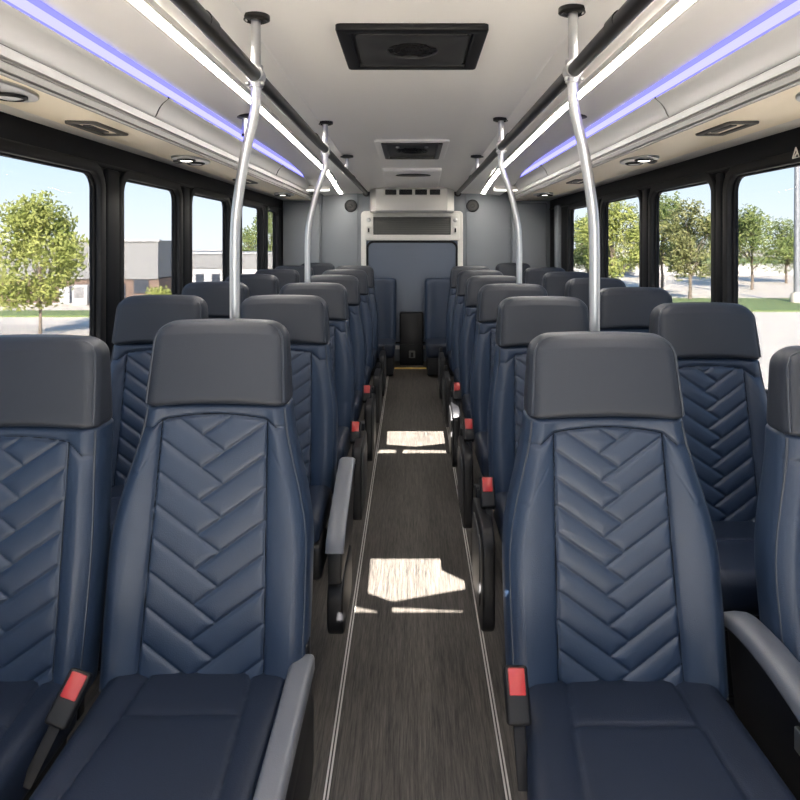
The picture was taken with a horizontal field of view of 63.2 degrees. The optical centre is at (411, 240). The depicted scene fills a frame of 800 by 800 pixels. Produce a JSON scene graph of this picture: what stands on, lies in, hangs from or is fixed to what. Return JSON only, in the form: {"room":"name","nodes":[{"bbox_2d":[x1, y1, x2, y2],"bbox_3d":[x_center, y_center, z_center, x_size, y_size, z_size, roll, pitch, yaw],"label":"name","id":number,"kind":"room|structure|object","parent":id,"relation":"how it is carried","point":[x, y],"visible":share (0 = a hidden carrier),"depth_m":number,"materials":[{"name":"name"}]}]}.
{"room":"vehicle interior","nodes":[
{"label":"vehicle interior","id":0,"kind":"room"},
{"bbox_2d":[0,111,282,360],"bbox_3d":[-1.282,0.507,1.780,0.056,1.886,9.372,0,0,0],"label":"window frame","id":1,"kind":"structure","parent":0,"point":[112,161],"depth_m":2.74,"materials":[{"name":"black plastic"}]},
{"bbox_2d":[0,79,38,101],"bbox_3d":[-1.071,-0.388,1.660,0.160,0.029,0.308,0,0,0],"label":"reading lamp","id":2,"kind":"object","parent":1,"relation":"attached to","point":[9,91],"visible":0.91,"depth_m":1.69,"materials":[{"name":"silver metal"}]},
{"bbox_2d":[0,138,105,342],"bbox_3d":[-1.279,0.157,1.930,0.048,0.947,1.480,0,0,0],"label":"window","id":3,"kind":"structure","parent":1,"relation":"in","point":[53,204],"depth_m":2.33,"materials":[{"name":"clear glass"}]},
{"bbox_2d":[65,120,128,135],"bbox_3d":[-1.100,-0.397,2.280,0.108,0.016,0.268,0,0,0],"label":"air vent","id":4,"kind":"object","parent":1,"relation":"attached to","point":[94,127],"visible":0.8,"depth_m":2.25,"materials":[{"name":"grey plastic"}]},
{"bbox_2d":[119,170,182,302],"bbox_3d":[-1.279,0.157,3.185,0.048,0.947,0.770,0,0,0],"label":"window","id":5,"kind":"structure","parent":1,"relation":"in","point":[150,207],"depth_m":3.19,"materials":[{"name":"clear glass"}]},
{"bbox_2d":[0,75,310,200],"bbox_3d":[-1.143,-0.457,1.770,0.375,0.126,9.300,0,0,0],"label":"trim","id":6,"kind":"structure","parent":1,"relation":"attached to","point":[49,107],"depth_m":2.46,"materials":[{"name":"beige plastic"}]},
{"bbox_2d":[171,155,209,165],"bbox_3d":[-1.071,-0.388,3.150,0.160,0.029,0.308,0,0,0],"label":"reading lamp","id":7,"kind":"object","parent":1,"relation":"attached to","point":[178,159],"visible":0.93,"depth_m":3.08,"materials":[{"name":"silver metal"}]},
{"bbox_2d":[190,187,230,282],"bbox_3d":[-1.279,0.157,4.100,0.048,0.947,0.840,0,0,0],"label":"window","id":8,"kind":"structure","parent":1,"relation":"in","point":[210,211],"depth_m":4.12,"materials":[{"name":"clear glass"}]},
{"bbox_2d":[233,179,257,183],"bbox_3d":[-1.100,-0.397,4.300,0.108,0.016,0.268,0,0,0],"label":"air vent","id":9,"kind":"object","parent":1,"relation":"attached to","point":[248,181],"visible":0.35,"depth_m":4.32,"materials":[{"name":"grey plastic"}]},
{"bbox_2d":[241,199,263,273],"bbox_3d":[-1.279,0.157,5.145,0.048,0.947,0.750,0,0,0],"label":"window","id":10,"kind":"structure","parent":1,"relation":"in","point":[252,218],"depth_m":5.22,"materials":[{"name":"clear glass"}]},
{"bbox_2d":[266,205,278,268],"bbox_3d":[-1.279,0.157,5.880,0.048,0.947,0.500,0,0,0],"label":"window","id":11,"kind":"structure","parent":1,"relation":"in","point":[272,212],"depth_m":6.01,"materials":[{"name":"clear glass"}]},
{"bbox_2d":[274,192,293,196],"bbox_3d":[-1.071,-0.388,5.450,0.160,0.029,0.308,0,0,0],"label":"reading lamp","id":12,"kind":"object","parent":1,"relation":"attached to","point":[283,194],"visible":0.98,"depth_m":5.37,"materials":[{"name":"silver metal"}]},
{"bbox_2d":[67,361,734,799],"bbox_3d":[0.045,1.330,1.800,2.750,0.300,9.400,0,0,0],"label":"floor","id":13,"kind":"structure","parent":0,"point":[416,722],"depth_m":2.21,"materials":[{"name":"brown wood"}]},
{"bbox_2d":[0,334,113,799],"bbox_3d":[-0.925,0.819,1.336,0.496,1.163,0.683,0,0,0],"label":"seat","id":14,"kind":"object","parent":13,"relation":"on","point":[56,421],"visible":1,"depth_m":1.53,"materials":[{"name":"blue leather"}]},
{"bbox_2d":[0,680,76,799],"bbox_3d":[-0.958,1.051,1.245,0.400,0.129,0.500,0,0,0],"label":"cushion","id":15,"kind":"object","parent":14,"relation":"on","point":[25,705],"depth_m":1.34,"materials":[{"name":"blue leather"}]},
{"bbox_2d":[98,295,208,670],"bbox_3d":[-0.955,0.784,2.270,0.420,1.154,0.549,0,0,0],"label":"seat","id":16,"kind":"object","parent":13,"relation":"on","point":[138,318],"visible":0.29,"depth_m":2.42,"materials":[{"name":"blue leather"}]},
{"bbox_2d":[108,484,124,558],"bbox_3d":[-0.955,0.936,2.185,0.400,0.129,0.380,0,0,0],"label":"cushion","id":17,"kind":"object","parent":16,"relation":"on","point":[116,489],"depth_m":2.19,"materials":[{"name":"blue leather"}]},
{"bbox_2d":[29,319,314,799],"bbox_3d":[-0.483,0.801,1.361,0.509,1.193,0.752,0,0,0],"label":"seat","id":18,"kind":"object","parent":13,"relation":"on","point":[207,668],"visible":1,"depth_m":1.54,"materials":[{"name":"blue leather"}]},
{"bbox_2d":[29,672,284,799],"bbox_3d":[-0.492,1.061,1.260,0.429,0.129,0.550,0,0,0],"label":"cushion","id":19,"kind":"object","parent":18,"relation":"on","point":[146,735],"depth_m":1.30,"materials":[{"name":"blue leather"}]},
{"bbox_2d":[181,281,249,318],"bbox_3d":[-1.000,0.766,3.090,0.420,1.117,0.549,0,0,0],"label":"seat","id":20,"kind":"object","parent":13,"relation":"on","point":[216,294],"visible":0.09,"depth_m":3.26,"materials":[{"name":"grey leather"}]},
{"bbox_2d":[230,11,269,318],"bbox_3d":[-0.480,0.370,1.865,0.145,2.037,0.090,0,0,0],"label":"pole","id":21,"kind":"object","parent":13,"relation":"on","point":[256,19],"visible":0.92,"depth_m":1.85,"materials":[{"name":"metal"}]},
{"bbox_2d":[225,274,279,296],"bbox_3d":[-1.000,0.749,3.840,0.420,1.084,0.549,0,0,0],"label":"seat","id":22,"kind":"object","parent":13,"relation":"on","point":[258,284],"visible":0.05,"depth_m":4.01,"materials":[{"name":"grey leather"}]},
{"bbox_2d":[255,269,299,289],"bbox_3d":[-1.000,0.732,4.590,0.420,1.050,0.549,0,0,0],"label":"seat","id":23,"kind":"object","parent":13,"relation":"on","point":[285,276],"visible":0.08,"depth_m":4.76,"materials":[{"name":"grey leather"}]},
{"bbox_2d":[275,265,313,282],"bbox_3d":[-1.000,0.717,5.270,0.420,1.019,0.549,0,0,0],"label":"seat","id":24,"kind":"object","parent":13,"relation":"on","point":[301,269],"visible":0.05,"depth_m":5.45,"materials":[{"name":"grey leather"}]},
{"bbox_2d":[240,295,355,633],"bbox_3d":[-0.454,0.784,2.258,0.492,1.154,0.572,0,0,0],"label":"seat","id":25,"kind":"object","parent":13,"relation":"on","point":[305,318],"visible":0.41,"depth_m":2.38,"materials":[{"name":"blue leather"}]},
{"bbox_2d":[309,485,331,542],"bbox_3d":[-0.490,0.936,2.185,0.400,0.129,0.380,0,0,0],"label":"cushion","id":26,"kind":"object","parent":25,"relation":"on","point":[321,495],"depth_m":2.18,"materials":[{"name":"blue leather"}]},
{"bbox_2d":[301,263,334,274],"bbox_3d":[-0.900,0.701,5.950,0.420,0.989,0.549,0,0,0],"label":"seat","id":27,"kind":"object","parent":13,"relation":"on","point":[318,268],"visible":0.02,"depth_m":6.12,"materials":[{"name":"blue leather"}]},
{"bbox_2d":[305,121,332,281],"bbox_3d":[-0.496,0.351,3.360,0.177,1.940,0.090,0,0,0],"label":"pole","id":28,"kind":"object","parent":13,"relation":"on","point":[325,124],"visible":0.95,"depth_m":3.35,"materials":[{"name":"metal"}]},
{"bbox_2d":[279,282,366,519],"bbox_3d":[-0.456,0.767,3.010,0.489,1.121,0.549,0,0,0],"label":"seat","id":29,"kind":"object","parent":13,"relation":"on","point":[350,431],"visible":0.27,"depth_m":3.13,"materials":[{"name":"blue leather"}]},
{"bbox_2d":[336,426,350,472],"bbox_3d":[-0.490,0.936,2.925,0.400,0.129,0.380,0,0,0],"label":"cushion","id":30,"kind":"object","parent":29,"relation":"on","point":[344,432],"depth_m":2.90,"materials":[{"name":"blue leather"}]},
{"bbox_2d":[310,275,375,461],"bbox_3d":[-0.456,0.751,3.760,0.489,1.087,0.549,0,0,0],"label":"seat","id":31,"kind":"object","parent":13,"relation":"on","point":[365,394],"visible":0.2,"depth_m":3.87,"materials":[{"name":"blue leather"}]},
{"bbox_2d":[354,390,362,420],"bbox_3d":[-0.490,0.936,3.675,0.400,0.129,0.380,0,0,0],"label":"cushion","id":32,"kind":"object","parent":31,"relation":"on","point":[358,406],"depth_m":3.61,"materials":[{"name":"blue leather"}]},
{"bbox_2d":[322,269,381,422],"bbox_3d":[-0.456,0.734,4.510,0.489,1.054,0.549,0,0,0],"label":"seat","id":33,"kind":"object","parent":13,"relation":"on","point":[361,275],"visible":0.16,"depth_m":4.63,"materials":[{"name":"blue leather"}]},
{"bbox_2d":[365,366,370,384],"bbox_3d":[-0.490,0.936,4.425,0.400,0.129,0.380,0,0,0],"label":"cushion","id":34,"kind":"object","parent":33,"relation":"on","point":[368,368],"depth_m":4.38,"materials":[{"name":"blue leather"}]},
{"bbox_2d":[323,375,388,799],"bbox_3d":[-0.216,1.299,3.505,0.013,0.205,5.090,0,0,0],"label":"strip","id":35,"kind":"object","parent":13,"relation":"on","point":[387,375],"visible":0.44,"depth_m":2.21,"materials":[{"name":"silver metal"}]},
{"bbox_2d":[335,265,385,395],"bbox_3d":[-0.456,0.717,5.260,0.489,1.020,0.549,0,0,0],"label":"seat","id":36,"kind":"object","parent":13,"relation":"on","point":[369,270],"visible":0.16,"depth_m":5.38,"materials":[{"name":"blue leather"}]},
{"bbox_2d":[372,348,376,368],"bbox_3d":[-0.490,0.936,5.175,0.400,0.129,0.380,0,0,0],"label":"cushion","id":37,"kind":"object","parent":36,"relation":"on","point":[374,349],"depth_m":5.16,"materials":[{"name":"blue leather"}]},
{"bbox_2d":[371,278,395,374],"bbox_3d":[-0.355,0.773,5.999,0.410,0.845,0.517,0,0,0],"label":"seat","id":38,"kind":"object","parent":13,"relation":"on","point":[385,288],"visible":0.41,"depth_m":6.11,"materials":[{"name":"blue leather"}]},
{"bbox_2d":[377,338,394,357],"bbox_3d":[-0.355,0.975,5.920,0.400,0.130,0.360,0,0,0],"label":"cushion","id":39,"kind":"object","parent":38,"relation":"on","point":[389,343],"depth_m":5.76,"materials":[{"name":"blue leather"}]},
{"bbox_2d":[394,367,426,368],"bbox_3d":[0.015,1.198,6.105,0.460,0.018,0.040,0,0,0],"label":"step nosing","id":40,"kind":"structure","parent":13,"relation":"on","point":[394,367],"depth_m":6.08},
{"bbox_2d":[400,312,422,364],"bbox_3d":[-0.005,0.941,6.299,0.226,0.500,0.182,0,0,0],"label":"engine cover","id":41,"kind":"object","parent":13,"relation":"on","point":[411,323],"visible":1,"depth_m":6.27,"materials":[{"name":"black plastic"}]},
{"bbox_2d":[425,278,452,374],"bbox_3d":[0.325,0.773,5.999,0.410,0.845,0.517,0,0,0],"label":"seat","id":42,"kind":"object","parent":13,"relation":"on","point":[436,289],"visible":0.49,"depth_m":6.11,"materials":[{"name":"blue leather"}]},
{"bbox_2d":[425,338,447,357],"bbox_3d":[0.325,0.975,5.920,0.400,0.130,0.360,0,0,0],"label":"cushion","id":43,"kind":"object","parent":42,"relation":"on","point":[432,345],"depth_m":5.75,"materials":[{"name":"blue leather"}]},
{"bbox_2d":[438,266,489,398],"bbox_3d":[0.454,0.719,5.170,0.489,1.024,0.549,0,0,0],"label":"seat","id":44,"kind":"object","parent":13,"relation":"on","point":[455,270],"visible":0.17,"depth_m":5.29,"materials":[{"name":"blue leather"}]},
{"bbox_2d":[448,350,451,370],"bbox_3d":[0.488,0.936,5.085,0.400,0.129,0.380,0,0,0],"label":"cushion","id":45,"kind":"object","parent":44,"relation":"on","point":[449,351],"depth_m":4.99,"materials":[{"name":"blue leather"}]},
{"bbox_2d":[442,270,502,426],"bbox_3d":[0.454,0.736,4.420,0.489,1.058,0.549,0,0,0],"label":"seat","id":46,"kind":"object","parent":13,"relation":"on","point":[462,276],"visible":0.2,"depth_m":4.54,"materials":[{"name":"blue leather"}]},
{"bbox_2d":[454,368,458,381],"bbox_3d":[0.488,0.936,4.335,0.400,0.129,0.380,0,0,0],"label":"cushion","id":47,"kind":"object","parent":46,"relation":"on","point":[456,370],"depth_m":4.34,"materials":[{"name":"blue leather"}]},
{"bbox_2d":[446,427,511,799],"bbox_3d":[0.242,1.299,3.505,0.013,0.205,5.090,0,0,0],"label":"strip","id":48,"kind":"object","parent":13,"relation":"on","point":[446,427],"visible":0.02,"depth_m":2.02,"materials":[{"name":"silver metal"}]},
{"bbox_2d":[449,275,515,466],"bbox_3d":[0.454,0.753,3.670,0.489,1.091,0.549,0,0,0],"label":"seat","id":49,"kind":"object","parent":13,"relation":"on","point":[461,389],"visible":0.22,"depth_m":3.78,"materials":[{"name":"blue leather"}]},
{"bbox_2d":[462,394,470,417],"bbox_3d":[0.488,0.936,3.585,0.400,0.129,0.380,0,0,0],"label":"cushion","id":50,"kind":"object","parent":49,"relation":"on","point":[466,409],"depth_m":3.57,"materials":[{"name":"blue leather"}]},
{"bbox_2d":[458,283,547,528],"bbox_3d":[0.454,0.769,2.930,0.489,1.125,0.549,0,0,0],"label":"seat","id":51,"kind":"object","parent":13,"relation":"on","point":[474,429],"visible":0.29,"depth_m":3.04,"materials":[{"name":"blue leather"}]},
{"bbox_2d":[474,431,488,475],"bbox_3d":[0.488,0.936,2.845,0.400,0.129,0.380,0,0,0],"label":"cushion","id":52,"kind":"object","parent":51,"relation":"on","point":[480,437],"depth_m":2.79,"materials":[{"name":"blue leather"}]},
{"bbox_2d":[493,117,521,283],"bbox_3d":[0.496,0.352,3.275,0.177,1.945,0.090,0,0,0],"label":"pole","id":53,"kind":"object","parent":13,"relation":"on","point":[500,120],"visible":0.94,"depth_m":3.26,"materials":[{"name":"metal"}]},
{"bbox_2d":[495,263,530,283],"bbox_3d":[0.960,0.701,5.950,0.420,0.989,0.549,0,0,0],"label":"seat","id":54,"kind":"object","parent":13,"relation":"on","point":[507,269],"visible":0.06,"depth_m":6.12,"materials":[{"name":"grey leather"}]},
{"bbox_2d":[472,296,588,631],"bbox_3d":[0.454,0.785,2.210,0.489,1.157,0.549,0,0,0],"label":"seat","id":55,"kind":"object","parent":13,"relation":"on","point":[520,319],"visible":0.27,"depth_m":2.34,"materials":[{"name":"blue leather"}]},
{"bbox_2d":[494,492,507,540],"bbox_3d":[0.488,0.936,2.125,0.400,0.129,0.380,0,0,0],"label":"cushion","id":56,"kind":"object","parent":55,"relation":"on","point":[501,497],"depth_m":2.19,"materials":[{"name":"blue leather"}]},
{"bbox_2d":[523,267,565,285],"bbox_3d":[1.050,0.725,4.910,0.420,1.036,0.549,0,0,0],"label":"seat","id":57,"kind":"object","parent":13,"relation":"on","point":[533,275],"visible":0.04,"depth_m":5.08,"materials":[{"name":"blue leather"}]},
{"bbox_2d":[542,272,588,295],"bbox_3d":[1.050,0.741,4.170,0.420,1.069,0.549,0,0,0],"label":"seat","id":58,"kind":"object","parent":13,"relation":"on","point":[554,283],"visible":0.06,"depth_m":4.34,"materials":[{"name":"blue leather"}]},
{"bbox_2d":[558,4,599,330],"bbox_3d":[0.480,0.370,1.810,0.145,2.041,0.090,0,0,0],"label":"pole","id":59,"kind":"object","parent":13,"relation":"on","point":[572,12],"visible":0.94,"depth_m":1.80,"materials":[{"name":"metal"}]},
{"bbox_2d":[564,278,625,312],"bbox_3d":[1.030,0.758,3.430,0.420,1.102,0.549,0,0,0],"label":"seat","id":60,"kind":"object","parent":13,"relation":"on","point":[575,287],"visible":0.07,"depth_m":3.60,"materials":[{"name":"blue leather"}]},
{"bbox_2d":[600,287,672,332],"bbox_3d":[0.990,0.775,2.690,0.420,1.135,0.549,0,0,0],"label":"seat","id":61,"kind":"object","parent":13,"relation":"on","point":[622,309],"visible":0.12,"depth_m":2.86,"materials":[{"name":"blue leather"}]},
{"bbox_2d":[502,331,799,799],"bbox_3d":[0.487,0.812,1.302,0.599,1.175,0.696,0,0,0],"label":"seat","id":62,"kind":"object","parent":13,"relation":"on","point":[615,677],"visible":1,"depth_m":1.46,"materials":[{"name":"blue leather"}]},
{"bbox_2d":[525,679,796,799],"bbox_3d":[0.437,1.030,1.215,0.493,0.131,0.500,0,0,0],"label":"cushion","id":63,"kind":"object","parent":62,"relation":"on","point":[586,739],"depth_m":1.25,"materials":[{"name":"blue leather"}]},
{"bbox_2d":[649,302,766,701],"bbox_3d":[0.972,0.791,1.960,0.420,1.168,0.549,0,0,0],"label":"seat","id":64,"kind":"object","parent":13,"relation":"on","point":[716,345],"visible":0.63,"depth_m":2.09,"materials":[{"name":"blue leather"}]},
{"bbox_2d":[712,521,758,615],"bbox_3d":[0.972,0.936,1.875,0.400,0.129,0.380,0,0,0],"label":"cushion","id":65,"kind":"object","parent":64,"relation":"on","point":[734,539],"depth_m":1.75,"materials":[{"name":"blue leather"}]},
{"bbox_2d":[754,345,799,661],"bbox_3d":[1.030,0.824,1.237,0.485,1.153,0.685,0,0,0],"label":"seat","id":66,"kind":"object","parent":13,"relation":"on","point":[777,520],"visible":0.78,"depth_m":1.46,"materials":[{"name":"blue leather"}]},
{"bbox_2d":[40,0,783,195],"bbox_3d":[0.000,-0.598,1.760,2.000,0.305,9.320,0,0,0],"label":"ceiling","id":67,"kind":"structure","parent":0,"point":[524,51],"depth_m":2.35,"materials":[{"name":"white plastic"}]},
{"bbox_2d":[2,0,303,176],"bbox_3d":[-0.882,-0.543,1.590,0.041,0.030,8.780,0,0,0],"label":"recessed light","id":68,"kind":"object","parent":67,"relation":"in","point":[37,10],"visible":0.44,"depth_m":1.96,"materials":[{"name":"plastic"}]},
{"bbox_2d":[124,0,250,104],"bbox_3d":[-0.675,-0.575,2.043,0.051,0.063,1.147,0,0,0],"label":"ceiling light","id":69,"kind":"object","parent":67,"relation":"attached to","point":[155,14],"depth_m":1.94,"materials":[{"name":"white plastic"}]},
{"bbox_2d":[237,113,248,136],"bbox_3d":[-0.785,-0.541,3.050,0.084,0.105,0.084,0,0,0],"label":"post","id":70,"kind":"object","parent":67,"relation":"attached to","point":[244,117],"visible":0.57,"depth_m":3.04,"materials":[{"name":"silver metal"}]},
{"bbox_2d":[170,0,369,196],"bbox_3d":[-0.448,-0.511,1.948,0.090,0.152,8.895,0,0,0],"label":"handrail","id":71,"kind":"object","parent":67,"relation":"attached to","point":[193,10],"visible":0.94,"depth_m":1.70,"materials":[{"name":"black metal"}]},
{"bbox_2d":[260,101,322,169],"bbox_3d":[-0.675,-0.555,3.755,0.051,0.095,1.932,0,0,0],"label":"ceiling light","id":72,"kind":"object","parent":67,"relation":"attached to","point":[265,112],"depth_m":3.50,"materials":[{"name":"white plastic"}]},
{"bbox_2d":[326,171,334,180],"bbox_3d":[-0.675,-0.537,5.335,0.035,0.050,0.430,0,0,0],"label":"diffuser","id":73,"kind":"object","parent":72,"relation":"attached to","point":[330,176],"depth_m":5.36,"materials":[{"name":"white plastic"}]},
{"bbox_2d":[332,181,342,193],"bbox_3d":[-0.675,-0.486,5.910,0.035,0.069,0.580,0,0,0],"label":"diffuser","id":74,"kind":"object","parent":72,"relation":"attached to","point":[335,184],"depth_m":5.84,"materials":[{"name":"white plastic"}]},
{"bbox_2d":[306,186,329,190],"bbox_3d":[-0.860,-0.474,5.856,0.240,0.046,0.077,0,0,0],"label":"light","id":75,"kind":"object","parent":67,"relation":"attached to","point":[309,188],"visible":0.41,"depth_m":5.83,"materials":[{"name":"white plastic"}]},
{"bbox_2d":[335,23,488,69],"bbox_3d":[0.000,-0.645,2.165,0.464,0.032,0.432,0,-1,0],"label":"ceiling vent","id":76,"kind":"object","parent":67,"relation":"in","point":[365,46],"visible":0.96,"depth_m":2.10,"materials":[{"name":"black plastic"}]},
{"bbox_2d":[374,139,449,158],"bbox_3d":[0.000,-0.602,4.300,0.458,0.032,0.748,0,-1,0],"label":"ceiling vent","id":77,"kind":"object","parent":67,"relation":"in","point":[386,148],"visible":1,"depth_m":4.20,"materials":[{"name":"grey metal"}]},
{"bbox_2d":[382,168,441,187],"bbox_3d":[0.000,-0.550,5.575,0.480,0.131,0.750,0,0,0],"label":"ceiling plate","id":78,"kind":"object","parent":67,"relation":"attached to","point":[393,177],"visible":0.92,"depth_m":5.45,"materials":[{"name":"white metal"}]},
{"bbox_2d":[396,174,430,176],"bbox_3d":[0.010,-0.540,5.360,0.290,0.014,0.130,0,0,0],"label":"grille","id":79,"kind":"object","parent":78,"relation":"attached to","point":[397,175],"depth_m":5.32,"materials":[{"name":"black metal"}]},
{"bbox_2d":[494,186,517,190],"bbox_3d":[0.860,-0.474,5.856,0.240,0.046,0.077,0,0,0],"label":"light","id":80,"kind":"object","parent":67,"relation":"attached to","point":[496,188],"visible":0.48,"depth_m":5.83,"materials":[{"name":"white plastic"}]},
{"bbox_2d":[504,97,568,167],"bbox_3d":[0.675,-0.557,3.634,0.051,0.093,1.868,0,0,0],"label":"ceiling light","id":81,"kind":"object","parent":67,"relation":"attached to","point":[562,108],"depth_m":3.41,"materials":[{"name":"white plastic"}]},
{"bbox_2d":[454,0,653,196],"bbox_3d":[0.448,-0.511,1.948,0.090,0.152,8.895,0,0,0],"label":"handrail","id":82,"kind":"object","parent":67,"relation":"attached to","point":[630,10],"visible":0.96,"depth_m":1.70,"materials":[{"name":"black metal"}]},
{"bbox_2d":[578,0,699,100],"bbox_3d":[0.675,-0.575,2.004,0.051,0.063,1.068,0,0,0],"label":"ceiling light","id":83,"kind":"object","parent":67,"relation":"attached to","point":[668,14],"depth_m":1.92,"materials":[{"name":"white plastic"}]},
{"bbox_2d":[508,14,799,200],"bbox_3d":[0.957,-0.459,1.735,0.126,0.146,9.230,0,0,0],"label":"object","id":84,"kind":"structure","parent":67,"relation":"attached to","point":[767,66],"depth_m":2.12,"materials":[{"name":"grey plastic"}]},
{"bbox_2d":[520,0,799,176],"bbox_3d":[0.882,-0.543,1.590,0.041,0.030,8.780,0,0,0],"label":"recessed light","id":85,"kind":"object","parent":67,"relation":"in","point":[786,10],"visible":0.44,"depth_m":2.00,"materials":[{"name":"plastic"}]},
{"bbox_2d":[283,191,549,360],"bbox_3d":[0.045,0.450,6.405,2.750,2.000,0.110,0,0,0],"label":"wall","id":86,"kind":"structure","parent":0,"point":[489,232],"depth_m":6.38,"materials":[{"name":"grey plastic"}]},
{"bbox_2d":[0,0,312,199],"bbox_3d":[-0.957,-0.459,1.735,0.126,0.146,9.230,0,0,0],"label":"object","id":87,"kind":"structure","parent":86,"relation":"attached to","point":[32,54],"depth_m":2.00,"materials":[{"name":"grey plastic"}]},
{"bbox_2d":[345,200,356,211],"bbox_3d":[-0.600,-0.345,6.375,0.124,0.124,0.014,0,0,0],"label":"wall speaker","id":88,"kind":"object","parent":86,"relation":"attached to","point":[350,205],"visible":1,"depth_m":6.37,"materials":[{"name":"black plastic"}]},
{"bbox_2d":[361,211,462,348],"bbox_3d":[0.000,0.383,6.363,0.996,1.351,0.070,0,0,0],"label":"door","id":89,"kind":"structure","parent":86,"relation":"in","point":[408,248],"depth_m":6.36,"materials":[{"name":"plastic"}]},
{"bbox_2d":[370,187,453,212],"bbox_3d":[-0.001,-0.389,6.216,0.809,0.233,0.357,0,0,0],"label":"air conditioning unit","id":90,"kind":"object","parent":86,"relation":"attached to","point":[440,199],"visible":1,"depth_m":6.06,"materials":[{"name":"beige plastic"}]},
{"bbox_2d":[385,189,395,194],"bbox_3d":[-0.198,-0.455,6.049,0.105,0.050,0.014,0,0,0],"label":"outlet","id":91,"kind":"object","parent":90,"relation":"attached to","point":[387,191],"depth_m":6.04,"materials":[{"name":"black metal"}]},
{"bbox_2d":[399,189,411,194],"bbox_3d":[-0.059,-0.455,6.049,0.122,0.050,0.014,0,0,0],"label":"outlet","id":92,"kind":"object","parent":90,"relation":"attached to","point":[401,191],"depth_m":6.04,"materials":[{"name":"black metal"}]},
{"bbox_2d":[415,189,426,194],"bbox_3d":[0.084,-0.455,6.049,0.112,0.050,0.014,0,0,0],"label":"outlet","id":93,"kind":"object","parent":90,"relation":"attached to","point":[417,191],"depth_m":6.04,"materials":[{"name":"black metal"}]},
{"bbox_2d":[430,189,439,194],"bbox_3d":[0.213,-0.455,6.049,0.097,0.050,0.014,0,0,0],"label":"outlet","id":94,"kind":"object","parent":90,"relation":"attached to","point":[432,191],"depth_m":6.04,"materials":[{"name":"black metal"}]},
{"bbox_2d":[466,200,478,211],"bbox_3d":[0.595,-0.345,6.375,0.124,0.124,0.014,0,0,0],"label":"wall speaker","id":95,"kind":"object","parent":86,"relation":"attached to","point":[472,205],"visible":1,"depth_m":6.37,"materials":[{"name":"black plastic"}]},
{"bbox_2d":[549,127,799,302],"bbox_3d":[1.372,0.507,1.780,0.056,1.886,9.372,0,0,0],"label":"window frame","id":96,"kind":"structure","parent":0,"point":[718,163],"depth_m":3.14,"materials":[{"name":"black plastic"}]},
{"bbox_2d":[554,205,560,267],"bbox_3d":[1.347,0.175,5.990,0.045,1.010,0.140,0,0,0],"label":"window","id":97,"kind":"structure","parent":96,"relation":"attached to","point":[557,210],"depth_m":5.93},
{"bbox_2d":[567,200,588,272],"bbox_3d":[1.369,0.157,5.210,0.048,0.947,0.880,0,0,0],"label":"window","id":98,"kind":"structure","parent":96,"relation":"in","point":[577,216],"depth_m":5.39,"materials":[{"name":"clear glass"}]},
{"bbox_2d":[600,189,641,286],"bbox_3d":[1.369,0.157,4.235,0.048,0.947,0.850,0,0,0],"label":"window","id":99,"kind":"structure","parent":96,"relation":"in","point":[621,212],"depth_m":4.26,"materials":[{"name":"clear glass"}]},
{"bbox_2d":[515,85,799,200],"bbox_3d":[1.188,-0.457,1.770,0.465,0.126,9.300,0,0,0],"label":"overhead service panel","id":100,"kind":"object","parent":96,"relation":"attached to","point":[782,107],"depth_m":2.52,"materials":[{"name":"beige plastic"}]},
{"bbox_2d":[533,192,552,196],"bbox_3d":[1.101,-0.388,5.450,0.160,0.029,0.308,0,0,0],"label":"reading lamp","id":101,"kind":"object","parent":100,"relation":"in","point":[544,194],"visible":0.94,"depth_m":5.38,"materials":[{"name":"silver metal"}]},
{"bbox_2d":[566,179,582,183],"bbox_3d":[1.100,-0.397,4.300,0.108,0.016,0.268,0,0,0],"label":"air vent","id":102,"kind":"object","parent":100,"relation":"in","point":[576,181],"visible":0.64,"depth_m":4.32,"materials":[{"name":"grey plastic"}]},
{"bbox_2d":[620,155,658,165],"bbox_3d":[1.101,-0.388,3.150,0.160,0.029,0.308,0,0,0],"label":"reading lamp","id":103,"kind":"object","parent":100,"relation":"in","point":[651,159],"visible":0.95,"depth_m":3.08,"materials":[{"name":"silver metal"}]},
{"bbox_2d":[695,121,758,135],"bbox_3d":[1.100,-0.397,2.280,0.108,0.016,0.268,0,0,0],"label":"air vent","id":104,"kind":"object","parent":100,"relation":"in","point":[729,127],"visible":0.81,"depth_m":2.26,"materials":[{"name":"grey plastic"}]},
{"bbox_2d":[795,92,799,101],"bbox_3d":[1.101,-0.388,1.660,0.160,0.029,0.308,0,0,0],"label":"reading lamp","id":105,"kind":"object","parent":100,"relation":"in","point":[797,96],"visible":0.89,"depth_m":1.75,"materials":[{"name":"silver metal"}]},
{"bbox_2d":[543,118,799,199],"bbox_3d":[0.915,-0.580,1.780,1.030,0.360,9.360,0,0,0],"label":"trim","id":106,"kind":"structure","parent":96,"relation":"attached to","point":[793,124],"depth_m":2.90,"materials":[{"name":"plastic"}]},
{"bbox_2d":[648,173,715,302],"bbox_3d":[1.369,0.157,3.300,0.048,0.947,0.820,0,0,0],"label":"window","id":107,"kind":"structure","parent":96,"relation":"in","point":[681,211],"depth_m":3.29,"materials":[{"name":"clear glass"}]},
{"bbox_2d":[723,150,799,393],"bbox_3d":[1.369,0.157,2.045,0.048,0.947,1.550,0,0,0],"label":"window","id":108,"kind":"structure","parent":96,"relation":"in","point":[761,198],"depth_m":2.52,"materials":[{"name":"clear glass"}]},
{"bbox_2d":[792,147,799,158],"bbox_3d":[1.344,-0.309,2.275,0.006,0.041,0.043,0,0,0],"label":"warning mark","id":109,"kind":"object","parent":108,"relation":"attached to","point":[795,149],"visible":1,"depth_m":2.28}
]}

